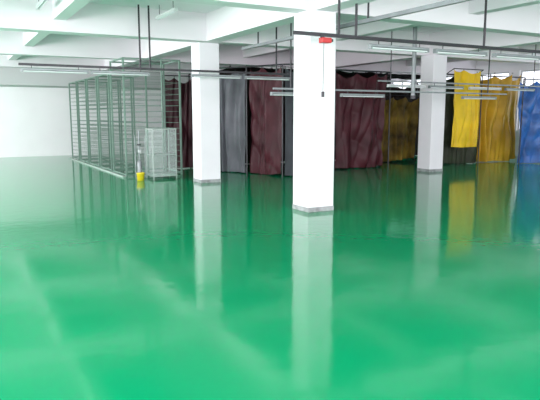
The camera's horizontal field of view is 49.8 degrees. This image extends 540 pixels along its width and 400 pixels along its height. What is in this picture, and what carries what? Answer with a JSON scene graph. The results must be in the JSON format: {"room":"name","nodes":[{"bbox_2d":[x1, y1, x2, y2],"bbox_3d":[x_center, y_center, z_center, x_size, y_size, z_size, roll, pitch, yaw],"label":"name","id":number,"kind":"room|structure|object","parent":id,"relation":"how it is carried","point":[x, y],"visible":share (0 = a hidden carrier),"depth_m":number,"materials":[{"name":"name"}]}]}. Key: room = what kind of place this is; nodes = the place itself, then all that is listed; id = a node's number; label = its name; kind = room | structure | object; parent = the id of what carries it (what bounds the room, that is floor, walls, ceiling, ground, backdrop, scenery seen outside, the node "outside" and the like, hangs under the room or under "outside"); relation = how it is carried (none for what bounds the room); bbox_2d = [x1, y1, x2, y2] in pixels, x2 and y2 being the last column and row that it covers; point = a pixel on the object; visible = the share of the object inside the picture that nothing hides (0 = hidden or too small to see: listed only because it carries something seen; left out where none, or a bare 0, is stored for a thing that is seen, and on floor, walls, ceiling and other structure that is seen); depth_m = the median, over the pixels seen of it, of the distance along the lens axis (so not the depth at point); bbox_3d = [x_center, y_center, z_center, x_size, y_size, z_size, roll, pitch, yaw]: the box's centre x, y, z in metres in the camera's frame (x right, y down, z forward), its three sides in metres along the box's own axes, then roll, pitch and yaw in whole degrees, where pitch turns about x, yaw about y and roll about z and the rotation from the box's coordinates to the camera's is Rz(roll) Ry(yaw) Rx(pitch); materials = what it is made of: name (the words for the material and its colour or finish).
{"room":"textile factory","nodes":[
{"label":"textile factory","id":0,"kind":"room"},
{"bbox_2d":[0,87,162,153],"bbox_3d":[-5.888,-3.890,24.416,25.500,3.850,0.200,-5,9,-28],"label":"wall","id":1,"kind":"structure","parent":0,"point":[32,119],"depth_m":22.94,"materials":[{"name":"paint"}]},
{"bbox_2d":[0,150,162,157],"bbox_3d":[-5.835,-2.031,24.589,25.500,0.120,0.020,-5,9,-28],"label":"baseboard","id":2,"kind":"structure","parent":1,"relation":"attached to","point":[155,151],"depth_m":23.07,"materials":[{"name":"paint"}]},
{"bbox_2d":[0,67,392,89],"bbox_3d":[-5.454,-5.093,23.443,25.500,1.190,1.600,-5,9,-28],"label":"beam","id":3,"kind":"structure","parent":1,"relation":"attached to","point":[9,76],"depth_m":21.45,"materials":[{"name":"metal"}]},
{"bbox_2d":[1,0,476,60],"bbox_3d":[1.483,-3.934,10.860,25.500,0.150,30.400,-5,9,-28],"label":"ceiling","id":4,"kind":"structure","parent":0,"point":[153,4],"depth_m":12.19,"materials":[{"name":"paint"}]},
{"bbox_2d":[8,55,21,59],"bbox_3d":[-7.843,-4.727,18.133,0.250,0.380,4.250,-5,9,-28],"label":"beam","id":5,"kind":"structure","parent":4,"relation":"attached to","point":[10,57],"depth_m":19.09,"materials":[{"name":"paint"}]},
{"bbox_2d":[23,32,49,46],"bbox_3d":[-5.513,-4.115,13.938,0.250,0.380,4.725,-5,9,-28],"label":"beam","id":6,"kind":"structure","parent":4,"relation":"attached to","point":[31,39],"depth_m":14.74,"materials":[{"name":"paint"}]},
{"bbox_2d":[36,0,47,9],"bbox_3d":[-4.094,-3.656,10.454,0.080,0.282,1.200,-5,9,-28],"label":"lamp","id":7,"kind":"object","parent":4,"relation":"hanging from","point":[40,4],"visible":1,"depth_m":10.59,"materials":[{"name":"white metal"}]},
{"bbox_2d":[52,0,91,19],"bbox_3d":[-3.203,-3.509,9.780,0.250,0.380,4.065,-5,9,-28],"label":"beam","id":8,"kind":"structure","parent":4,"relation":"attached to","point":[62,9],"depth_m":10.62,"materials":[{"name":"paint"}]},
{"bbox_2d":[104,59,146,69],"bbox_3d":[-4.934,-4.850,19.731,0.350,0.598,4.250,-5,9,-28],"label":"beam","id":9,"kind":"structure","parent":4,"relation":"attached to","point":[105,60],"depth_m":19.86,"materials":[{"name":"paint"}]},
{"bbox_2d":[18,4,291,74],"bbox_3d":[-2.127,-3.418,12.389,6.040,1.312,0.044,-5,9,-28],"label":"rail","id":10,"kind":"object","parent":4,"relation":"hanging from","point":[26,64],"visible":0.9,"depth_m":12.13,"materials":[{"name":"metal"}]},
{"bbox_2d":[21,66,88,73],"bbox_3d":[-4.191,-2.546,11.370,1.250,0.120,0.080,-5,9,-28],"label":"lamp","id":11,"kind":"object","parent":10,"relation":"hanging from","point":[78,71],"visible":1,"depth_m":11.34,"materials":[{"name":"grey metal"}]},
{"bbox_2d":[90,68,149,75],"bbox_3d":[-3.073,-2.635,11.978,1.200,0.120,0.080,-5,9,-28],"label":"lamp","id":12,"kind":"object","parent":10,"relation":"hanging from","point":[140,73],"visible":1,"depth_m":11.94,"materials":[{"name":"grey metal"}]},
{"bbox_2d":[191,73,241,78],"bbox_3d":[-1.189,-2.784,13.003,1.200,0.120,0.080,-5,9,-28],"label":"lamp","id":13,"kind":"object","parent":10,"relation":"hanging from","point":[199,75],"visible":1,"depth_m":12.96,"materials":[{"name":"grey metal"}]},
{"bbox_2d":[244,75,289,80],"bbox_3d":[-0.050,-2.875,13.622,1.200,0.120,0.080,-5,9,-28],"label":"lamp","id":14,"kind":"object","parent":10,"relation":"hanging from","point":[245,77],"visible":0.87,"depth_m":13.58,"materials":[{"name":"grey metal"}]},
{"bbox_2d":[155,5,177,19],"bbox_3d":[-2.083,-3.833,11.661,0.080,0.282,1.200,-5,9,-28],"label":"lamp","id":15,"kind":"object","parent":4,"relation":"hanging from","point":[174,9],"visible":1,"depth_m":11.62,"materials":[{"name":"white metal"}]},
{"bbox_2d":[140,39,194,58],"bbox_3d":[-2.603,-4.238,15.537,0.350,0.598,4.725,-5,9,-28],"label":"beam","id":16,"kind":"structure","parent":4,"relation":"attached to","point":[159,48],"depth_m":15.91,"materials":[{"name":"paint"}]},
{"bbox_2d":[206,6,296,41],"bbox_3d":[-0.293,-3.632,11.379,0.350,0.598,4.065,-5,9,-28],"label":"beam","id":17,"kind":"structure","parent":4,"relation":"attached to","point":[224,23],"depth_m":11.66,"materials":[{"name":"paint"}]},
{"bbox_2d":[243,46,293,57],"bbox_3d":[0.359,-4.581,17.132,0.250,0.380,4.725,-5,9,-28],"label":"beam","id":18,"kind":"structure","parent":4,"relation":"attached to","point":[258,51],"depth_m":18.12,"materials":[{"name":"paint"}]},
{"bbox_2d":[314,0,375,11],"bbox_3d":[1.941,-3.045,7.357,0.350,0.598,4.510,-5,9,-28],"label":"trim","id":19,"kind":"structure","parent":4,"relation":"attached to","point":[323,5],"depth_m":8.95,"materials":[{"name":"paint"}]},
{"bbox_2d":[241,0,470,49],"bbox_3d":[1.191,-3.301,9.810,0.060,0.800,7.500,-5,9,-28],"label":"conduit","id":20,"kind":"object","parent":4,"relation":"hanging from","point":[446,2],"visible":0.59,"depth_m":8.92,"materials":[{"name":"grey metal"}]},
{"bbox_2d":[335,52,420,67],"bbox_3d":[3.251,-4.703,18.721,0.350,0.598,4.725,-5,9,-28],"label":"trim","id":21,"kind":"structure","parent":4,"relation":"attached to","point":[342,59],"depth_m":18.92,"materials":[{"name":"paint"}]},
{"bbox_2d":[336,19,421,40],"bbox_3d":[2.669,-3.975,12.974,0.250,0.380,4.065,-5,9,-28],"label":"trim","id":22,"kind":"structure","parent":4,"relation":"attached to","point":[377,27],"depth_m":13.34,"materials":[{"name":"paint"}]},
{"bbox_2d":[273,23,506,94],"bbox_3d":[3.131,-3.366,13.473,7.000,1.728,0.036,-5,9,-28],"label":"rail","id":23,"kind":"object","parent":4,"relation":"hanging from","point":[290,88],"visible":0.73,"depth_m":13.35,"materials":[{"name":"grey metal"}]},
{"bbox_2d":[270,89,293,95],"bbox_3d":[0.546,-2.245,12.200,1.200,0.124,0.080,-5,9,-28],"label":"lamp","id":24,"kind":"object","parent":23,"relation":"hanging from","point":[278,93],"visible":0.43,"depth_m":12.01,"materials":[{"name":"grey metal"}]},
{"bbox_2d":[340,91,384,97],"bbox_3d":[2.079,-2.366,13.034,1.200,0.124,0.080,-5,9,-28],"label":"lamp","id":25,"kind":"object","parent":23,"relation":"hanging from","point":[341,94],"visible":1,"depth_m":12.99,"materials":[{"name":"grey metal"}]},
{"bbox_2d":[461,94,496,99],"bbox_3d":[5.322,-2.624,14.798,1.200,0.124,0.080,-5,9,-28],"label":"lamp","id":26,"kind":"object","parent":23,"relation":"hanging from","point":[467,96],"visible":1,"depth_m":14.72,"materials":[{"name":"grey metal"}]},
{"bbox_2d":[410,27,416,98],"bbox_3d":[3.399,-3.330,13.719,0.159,1.870,0.159,-5,9,-28],"label":"pipe","id":27,"kind":"object","parent":4,"relation":"hanging from","point":[413,75],"visible":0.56,"depth_m":13.71,"materials":[{"name":"grey metal"}]},
{"bbox_2d":[293,0,539,52],"bbox_3d":[3.055,-3.120,9.661,6.200,1.115,0.050,-5,9,-28],"label":"rail","id":28,"kind":"object","parent":4,"relation":"hanging from","point":[338,35],"visible":1,"depth_m":9.20,"materials":[{"name":"metal"}]},
{"bbox_2d":[319,35,332,43],"bbox_3d":[0.813,-2.330,8.424,0.200,0.120,0.125,-5,9,-28],"label":"box","id":29,"kind":"object","parent":28,"relation":"attached to","point":[322,39],"visible":1,"depth_m":8.37,"materials":[{"name":"red plastic"}]},
{"bbox_2d":[321,51,323,96],"bbox_3d":[0.772,-1.891,8.461,0.044,0.780,0.039,-5,9,-28],"label":"switch","id":30,"kind":"object","parent":29,"relation":"hanging from","point":[322,93],"visible":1,"depth_m":8.47,"materials":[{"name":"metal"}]},
{"bbox_2d":[368,41,429,52],"bbox_3d":[2.048,-2.425,9.203,1.200,0.127,0.080,-5,9,-28],"label":"lamp","id":31,"kind":"object","parent":28,"relation":"hanging from","point":[370,46],"visible":1,"depth_m":9.17,"materials":[{"name":"grey metal"}]},
{"bbox_2d":[433,46,486,56],"bbox_3d":[3.231,-2.519,9.846,1.200,0.127,0.080,-5,9,-28],"label":"lamp","id":32,"kind":"object","parent":28,"relation":"hanging from","point":[439,51],"visible":1,"depth_m":9.80,"materials":[{"name":"grey metal"}]},
{"bbox_2d":[492,52,539,59],"bbox_3d":[4.458,-2.617,10.513,1.200,0.127,0.080,-5,9,-28],"label":"lamp","id":33,"kind":"object","parent":28,"relation":"hanging from","point":[498,55],"visible":1,"depth_m":10.46,"materials":[{"name":"grey metal"}]},
{"bbox_2d":[406,58,466,65],"bbox_3d":[6.493,-5.068,20.469,0.250,0.380,4.725,-5,9,-28],"label":"trim","id":34,"kind":"structure","parent":4,"relation":"attached to","point":[418,60],"depth_m":21.86,"materials":[{"name":"paint"}]},
{"bbox_2d":[378,31,539,86],"bbox_3d":[5.379,-3.798,15.466,6.300,1.448,0.036,-5,9,-28],"label":"rail","id":35,"kind":"object","parent":4,"relation":"hanging from","point":[390,80],"visible":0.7,"depth_m":15.25,"materials":[{"name":"grey metal"}]},
{"bbox_2d":[387,82,425,87],"bbox_3d":[3.407,-2.864,14.507,1.200,0.124,0.080,-5,9,-28],"label":"lamp","id":36,"kind":"object","parent":35,"relation":"hanging from","point":[393,84],"visible":1,"depth_m":14.42,"materials":[{"name":"white metal"}]},
{"bbox_2d":[428,84,463,88],"bbox_3d":[4.590,-2.958,15.150,1.200,0.124,0.080,-5,9,-28],"label":"lamp","id":37,"kind":"object","parent":35,"relation":"hanging from","point":[429,86],"visible":1,"depth_m":15.13,"materials":[{"name":"grey metal"}]},
{"bbox_2d":[468,85,501,89],"bbox_3d":[5.861,-3.059,15.841,1.200,0.124,0.080,-5,9,-28],"label":"lamp","id":38,"kind":"object","parent":35,"relation":"hanging from","point":[469,88],"visible":1,"depth_m":15.76,"materials":[{"name":"white metal"}]},
{"bbox_2d":[504,88,534,90],"bbox_3d":[7.087,-3.156,16.509,1.200,0.124,0.080,-5,9,-28],"label":"lamp","id":39,"kind":"object","parent":35,"relation":"hanging from","point":[505,89],"visible":1,"depth_m":16.42,"materials":[{"name":"grey metal"}]},
{"bbox_2d":[428,29,539,54],"bbox_3d":[5.561,-4.096,14.563,0.350,0.598,4.065,-5,9,-28],"label":"trim","id":40,"kind":"structure","parent":4,"relation":"attached to","point":[458,36],"depth_m":14.83,"materials":[{"name":"paint"}]},
{"bbox_2d":[468,0,539,14],"bbox_3d":[4.903,-3.388,8.953,0.250,0.380,4.510,-5,9,-28],"label":"trim","id":41,"kind":"structure","parent":4,"relation":"attached to","point":[476,7],"depth_m":10.37,"materials":[{"name":"paint"}]},
{"bbox_2d":[519,44,539,54],"bbox_3d":[8.803,-4.461,16.311,0.250,0.380,4.065,-5,9,-28],"label":"trim","id":42,"kind":"structure","parent":4,"relation":"attached to","point":[531,47],"depth_m":17.73,"materials":[{"name":"paint"}]},
{"bbox_2d":[0,152,539,399],"bbox_3d":[1.483,-0.001,11.434,25.500,0.100,30.400,-5,9,-28],"label":"floor","id":43,"kind":"structure","parent":0,"point":[416,285],"depth_m":5.56,"materials":[{"name":"green paint"}]},
{"bbox_2d":[68,81,110,159],"bbox_3d":[-6.561,-2.861,21.136,1.094,2.760,1.344,-5,9,-28],"label":"wire rack","id":44,"kind":"object","parent":43,"relation":"on","point":[74,82],"visible":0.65,"depth_m":20.96,"materials":[{"name":"metal"}]},
{"bbox_2d":[69,158,125,177],"bbox_3d":[-5.598,-1.079,18.356,0.080,0.035,7.600,-5,9,-28],"label":"kerb","id":45,"kind":"object","parent":43,"relation":"on","point":[114,173],"visible":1,"depth_m":17.29,"materials":[{"name":"metal"}]},
{"bbox_2d":[77,79,121,163],"bbox_3d":[-5.814,-2.665,19.792,1.094,2.760,1.344,-5,9,-28],"label":"wire rack","id":46,"kind":"object","parent":43,"relation":"on","point":[82,80],"visible":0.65,"depth_m":19.59,"materials":[{"name":"metal"}]},
{"bbox_2d":[86,76,133,167],"bbox_3d":[-5.068,-2.469,18.448,1.094,2.760,1.344,-5,9,-28],"label":"wire rack","id":47,"kind":"object","parent":43,"relation":"on","point":[95,77],"visible":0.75,"depth_m":18.38,"materials":[{"name":"metal"}]},
{"bbox_2d":[97,73,148,171],"bbox_3d":[-4.321,-2.273,17.104,1.094,2.760,1.344,-5,9,-28],"label":"wire rack","id":48,"kind":"object","parent":43,"relation":"on","point":[101,75],"visible":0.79,"depth_m":16.99,"materials":[{"name":"metal"}]},
{"bbox_2d":[106,130,139,131],"bbox_3d":[-4.321,-2.033,17.139,1.054,0.007,1.307,-5,9,-28],"label":"wire shelf","id":49,"kind":"object","parent":48,"relation":"attached to","point":[106,130],"depth_m":16.70,"materials":[{"name":"metal"}]},
{"bbox_2d":[103,112,145,112],"bbox_3d":[-4.321,-2.562,17.061,1.054,0.007,1.307,-5,9,-28],"label":"wire shelf","id":50,"kind":"object","parent":48,"relation":"attached to","point":[103,112],"depth_m":16.52,"materials":[{"name":"metal"}]},
{"bbox_2d":[134,130,145,178],"bbox_3d":[-3.283,-1.147,14.717,0.235,1.220,0.180,0,8,3],"label":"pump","id":51,"kind":"object","parent":43,"relation":"on","point":[139,163],"visible":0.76,"depth_m":14.71,"materials":[{"name":"grey metal"}]},
{"bbox_2d":[136,169,144,180],"bbox_3d":[-3.200,-0.622,14.392,0.210,0.276,0.210,-5,9,-28],"label":"bucket","id":52,"kind":"object","parent":43,"relation":"on","point":[140,175],"visible":1,"depth_m":14.33,"materials":[{"name":"yellow plastic"}]},
{"bbox_2d":[109,57,182,176],"bbox_3d":[-3.377,-2.236,15.846,1.544,3.050,1.344,-5,9,-28],"label":"wire rack","id":53,"kind":"object","parent":43,"relation":"on","point":[163,144],"visible":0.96,"depth_m":15.70,"materials":[{"name":"metal"}]},
{"bbox_2d":[113,99,172,100],"bbox_3d":[-3.377,-2.706,15.777,1.504,0.007,1.307,-5,9,-28],"label":"wire shelf","id":54,"kind":"object","parent":53,"relation":"attached to","point":[121,99],"depth_m":16.02,"materials":[{"name":"metal"}]},
{"bbox_2d":[113,111,173,111],"bbox_3d":[-3.377,-2.409,15.820,1.504,0.007,1.307,-5,9,-28],"label":"wire shelf","id":55,"kind":"object","parent":53,"relation":"attached to","point":[113,111],"depth_m":16.23,"materials":[{"name":"metal"}]},
{"bbox_2d":[112,81,175,84],"bbox_3d":[-3.377,-3.151,15.712,1.504,0.007,1.307,-5,9,-28],"label":"wire shelf","id":56,"kind":"object","parent":53,"relation":"attached to","point":[162,83],"depth_m":15.35,"materials":[{"name":"metal"}]},
{"bbox_2d":[120,127,168,128],"bbox_3d":[-3.377,-1.964,15.885,1.504,0.007,1.307,-5,9,-28],"label":"wire shelf","id":57,"kind":"object","parent":53,"relation":"attached to","point":[124,127],"depth_m":16.50,"materials":[{"name":"metal"}]},
{"bbox_2d":[113,75,177,79],"bbox_3d":[-3.377,-3.300,15.691,1.504,0.007,1.307,-5,9,-28],"label":"wire shelf","id":58,"kind":"object","parent":53,"relation":"attached to","point":[123,76],"depth_m":15.45,"materials":[{"name":"metal"}]},
{"bbox_2d":[113,93,178,95],"bbox_3d":[-3.377,-2.854,15.755,1.504,0.007,1.307,-5,9,-28],"label":"wire shelf","id":59,"kind":"object","parent":53,"relation":"attached to","point":[162,94],"depth_m":15.69,"materials":[{"name":"metal"}]},
{"bbox_2d":[114,132,177,134],"bbox_3d":[-3.377,-1.815,15.907,1.504,0.007,1.307,-5,9,-28],"label":"wire shelf","id":60,"kind":"object","parent":53,"relation":"attached to","point":[163,133],"depth_m":15.45,"materials":[{"name":"metal"}]},
{"bbox_2d":[113,122,179,122],"bbox_3d":[-3.377,-2.112,15.864,1.504,0.007,1.307,-5,9,-28],"label":"wire shelf","id":61,"kind":"object","parent":53,"relation":"attached to","point":[113,122],"depth_m":15.87,"materials":[{"name":"metal"}]},
{"bbox_2d":[115,153,177,157],"bbox_3d":[-3.377,-1.222,15.994,1.504,0.007,1.307,-5,9,-28],"label":"wire shelf","id":62,"kind":"object","parent":53,"relation":"attached to","point":[157,153],"depth_m":15.64,"materials":[{"name":"metal"}]},
{"bbox_2d":[116,87,178,89],"bbox_3d":[-3.377,-3.003,15.734,1.504,0.007,1.307,-5,9,-28],"label":"wire shelf","id":63,"kind":"object","parent":53,"relation":"attached to","point":[122,87],"depth_m":15.47,"materials":[{"name":"metal"}]},
{"bbox_2d":[118,105,176,105],"bbox_3d":[-3.377,-2.557,15.799,1.504,0.007,1.307,-5,9,-28],"label":"wire shelf","id":64,"kind":"object","parent":53,"relation":"attached to","point":[118,105],"depth_m":15.31,"materials":[{"name":"metal"}]},
{"bbox_2d":[115,148,179,151],"bbox_3d":[-3.377,-1.370,15.972,1.504,0.007,1.307,-5,9,-28],"label":"wire shelf","id":65,"kind":"object","parent":53,"relation":"attached to","point":[122,150],"depth_m":15.80,"materials":[{"name":"metal"}]},
{"bbox_2d":[114,158,180,163],"bbox_3d":[-3.377,-1.073,16.015,1.504,0.007,1.307,-5,9,-28],"label":"wire shelf","id":66,"kind":"object","parent":53,"relation":"attached to","point":[126,162],"depth_m":15.83,"materials":[{"name":"metal"}]},
{"bbox_2d":[116,164,178,169],"bbox_3d":[-3.377,-0.925,16.037,1.504,0.007,1.307,-5,9,-28],"label":"wire shelf","id":67,"kind":"object","parent":53,"relation":"attached to","point":[164,165],"depth_m":15.71,"materials":[{"name":"metal"}]},
{"bbox_2d":[119,143,177,146],"bbox_3d":[-3.377,-1.518,15.950,1.504,0.007,1.307,-5,9,-28],"label":"wire shelf","id":68,"kind":"object","parent":53,"relation":"attached to","point":[162,144],"depth_m":15.51,"materials":[{"name":"metal"}]},
{"bbox_2d":[118,138,179,140],"bbox_3d":[-3.377,-1.667,15.929,1.504,0.007,1.307,-5,9,-28],"label":"wire shelf","id":69,"kind":"object","parent":53,"relation":"attached to","point":[163,139],"depth_m":15.66,"materials":[{"name":"metal"}]},
{"bbox_2d":[145,128,177,179],"bbox_3d":[-2.784,-1.199,14.885,0.640,1.275,0.600,-5,9,-28],"label":"cabinet","id":70,"kind":"object","parent":43,"relation":"on","point":[153,173],"visible":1,"depth_m":14.80,"materials":[{"name":"metal"}]},
{"bbox_2d":[148,153,174,155],"bbox_3d":[-2.784,-1.168,14.890,0.580,0.012,0.540,-5,9,-28],"label":"shelf","id":71,"kind":"object","parent":70,"relation":"attached to","point":[153,154],"depth_m":14.75,"materials":[{"name":"metal"}]},
{"bbox_2d":[148,172,175,175],"bbox_3d":[-2.784,-0.682,14.961,0.580,0.030,0.540,-5,9,-28],"label":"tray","id":72,"kind":"object","parent":70,"relation":"on","point":[149,173],"depth_m":14.80,"materials":[{"name":"metal"}]},
{"bbox_2d":[191,42,220,182],"bbox_3d":[-1.528,-2.053,13.901,0.512,3.250,0.512,-5,9,-28],"label":"column","id":73,"kind":"structure","parent":43,"relation":"on","point":[204,56],"depth_m":13.71,"materials":[{"name":"paint"}]},
{"bbox_2d":[292,9,335,212],"bbox_3d":[0.734,-1.447,9.746,0.512,3.250,0.512,-5,9,-28],"label":"column","id":74,"kind":"structure","parent":43,"relation":"on","point":[314,114],"depth_m":9.56,"materials":[{"name":"paint"}]},
{"bbox_2d":[162,63,539,176],"bbox_3d":[3.678,-2.678,18.895,13.710,3.045,4.742,-5,9,-28],"label":"stand","id":75,"kind":"object","parent":43,"relation":"on","point":[246,67],"visible":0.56,"depth_m":17.43,"materials":[{"name":"metal"}]},
{"bbox_2d":[165,76,192,167],"bbox_3d":[-2.728,-2.316,17.412,0.899,2.732,0.192,-3,9,-20],"label":"curtain","id":76,"kind":"object","parent":75,"relation":"hanging from","point":[186,88],"visible":0.77,"depth_m":17.44,"materials":[{"name":"red fabric"}]},
{"bbox_2d":[219,66,232,74],"label":"drape","id":77,"kind":"object","parent":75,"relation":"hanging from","point":[229,66],"depth_m":18.42,"materials":[{"name":"fabric"}]},
{"bbox_2d":[219,69,245,172],"bbox_3d":[-1.105,-2.162,16.044,0.967,2.802,0.315,6,10,34],"label":"curtain","id":78,"kind":"object","parent":75,"relation":"hanging from","point":[231,91],"visible":0.83,"depth_m":16.02,"materials":[{"name":"grey fabric"}]},
{"bbox_2d":[245,74,251,163],"label":"drape","id":79,"kind":"object","parent":75,"relation":"hanging from","point":[249,115],"depth_m":19.09,"materials":[{"name":"fabric"}]},
{"bbox_2d":[249,65,281,174],"bbox_3d":[-0.132,-2.109,15.509,1.130,2.872,0.180,7,11,39],"label":"curtain","id":80,"kind":"object","parent":75,"relation":"hanging from","point":[266,110],"visible":0.97,"depth_m":15.47,"materials":[{"name":"red fabric"}]},
{"bbox_2d":[281,75,284,161],"label":"pole","id":81,"kind":"object","parent":75,"relation":"hanging from","point":[284,75],"depth_m":19.71,"materials":[{"name":"metal"}]},
{"bbox_2d":[285,66,293,175],"bbox_3d":[0.691,-2.072,15.350,0.305,2.820,0.834,5,9,29],"label":"curtain","id":82,"kind":"object","parent":75,"relation":"hanging from","point":[289,100],"visible":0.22,"depth_m":15.08,"materials":[{"name":"grey fabric"}]},
{"bbox_2d":[219,67,447,79],"bbox_3d":[2.167,-4.096,18.914,8.000,0.095,1.950,-5,9,-28],"label":"tarpaulin","id":83,"kind":"object","parent":75,"relation":"on","point":[253,69],"visible":0.45,"depth_m":18.52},
{"bbox_2d":[335,123,335,156],"label":"drape","id":84,"kind":"object","parent":75,"relation":"hanging from","point":[335,123],"depth_m":20.67,"materials":[{"name":"fabric"}]},
{"bbox_2d":[335,72,387,167],"bbox_3d":[2.754,-2.380,17.404,1.860,2.844,0.317,-5,9,-28],"label":"curtain","id":85,"kind":"object","parent":75,"relation":"hanging from","point":[359,121],"visible":0.88,"depth_m":17.37,"materials":[{"name":"red fabric"}]},
{"bbox_2d":[385,79,389,99],"label":"drape","id":86,"kind":"object","parent":75,"relation":"hanging from","point":[387,88],"depth_m":21.66,"materials":[{"name":"fabric"}]},
{"bbox_2d":[381,96,419,161],"bbox_3d":[4.387,-2.418,19.807,1.716,2.222,0.372,-3,9,-22],"label":"curtain","id":87,"kind":"object","parent":75,"relation":"hanging from","point":[403,113],"visible":0.91,"depth_m":19.78,"materials":[{"name":"yellow fabric"}]},
{"bbox_2d":[443,75,481,163],"bbox_3d":[6.160,-2.615,18.975,1.760,2.872,0.203,-4,9,-27],"label":"curtain","id":88,"kind":"object","parent":75,"relation":"hanging from","point":[455,155],"visible":0.27,"depth_m":18.91,"materials":[{"name":"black fabric"}]},
{"bbox_2d":[451,69,480,146],"bbox_3d":[6.263,-2.921,18.583,1.208,2.474,0.164,-4,9,-26],"label":"curtain","id":89,"kind":"object","parent":75,"relation":"hanging from","point":[466,111],"visible":0.91,"depth_m":18.56,"materials":[{"name":"yellow fabric"}]},
{"bbox_2d":[476,74,520,161],"bbox_3d":[7.833,-2.831,19.968,2.052,3.011,0.466,-4,9,-23],"label":"curtain","id":90,"kind":"object","parent":75,"relation":"hanging from","point":[497,126],"visible":0.74,"depth_m":19.92,"materials":[{"name":"fabric"}]},
{"bbox_2d":[517,80,539,162],"bbox_3d":[9.014,-2.589,19.280,1.868,2.732,0.507,-3,9,-22],"label":"curtain","id":91,"kind":"object","parent":75,"relation":"hanging from","point":[530,131],"visible":0.88,"depth_m":19.16,"materials":[{"name":"blue fabric"}]},
{"bbox_2d":[391,83,419,154],"bbox_3d":[6.138,-3.208,23.176,5.108,2.831,0.188,-5,9,-28],"label":"drape","id":92,"kind":"object","parent":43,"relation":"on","point":[392,88],"visible":0.05,"depth_m":22.61,"materials":[{"name":"fabric"}]},
{"bbox_2d":[417,54,446,171],"bbox_3d":[4.606,-2.441,16.560,0.512,3.250,0.512,-5,9,-28],"label":"column","id":93,"kind":"structure","parent":43,"relation":"on","point":[433,67],"depth_m":16.39,"materials":[{"name":"paint"}]},
{"bbox_2d":[401,61,539,155],"bbox_3d":[12.743,-2.849,17.274,0.200,3.850,30.400,-5,9,-28],"label":"wall","id":94,"kind":"structure","parent":0,"point":[515,69],"depth_m":22.83,"materials":[{"name":"paint"}]},
{"bbox_2d":[0,55,400,80],"bbox_3d":[-4.876,-5.233,22.360,25.500,0.600,0.350,-5,9,-28],"label":"beam","id":95,"kind":"structure","parent":94,"relation":"attached to","point":[4,62],"depth_m":21.05,"materials":[{"name":"paint"}]},
{"bbox_2d":[0,30,475,73],"bbox_3d":[-2.660,-4.651,18.371,25.500,0.600,0.350,-5,9,-28],"label":"beam","id":96,"kind":"structure","parent":94,"relation":"attached to","point":[11,42],"depth_m":17.19,"materials":[{"name":"paint"}]},
{"bbox_2d":[0,0,539,63],"bbox_3d":[-0.203,-4.005,13.949,25.500,0.600,0.400,-5,9,-28],"label":"beam","id":97,"kind":"structure","parent":94,"relation":"attached to","point":[100,20],"depth_m":12.43,"materials":[{"name":"paint"}]},
{"bbox_2d":[167,0,539,36],"bbox_3d":[1.936,-3.444,10.099,25.500,0.600,0.350,-5,9,-28],"label":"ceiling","id":98,"kind":"structure","parent":94,"relation":"attached to","point":[525,20],"depth_m":10.48,"materials":[{"name":"paint"}]},
{"bbox_2d":[446,72,508,77],"bbox_3d":[8.559,-4.170,24.773,0.050,2.300,3.843,-5,9,-28],"label":"window","id":99,"kind":"structure","parent":94,"relation":"in","point":[490,74],"depth_m":23.77,"materials":[{"name":"white glass"}]},
{"bbox_2d":[517,69,539,130],"bbox_3d":[10.651,-3.620,21.008,0.050,2.300,3.843,-5,9,-28],"label":"window","id":100,"kind":"structure","parent":94,"relation":"in","point":[521,81],"depth_m":22.49,"materials":[{"name":"white glass"}]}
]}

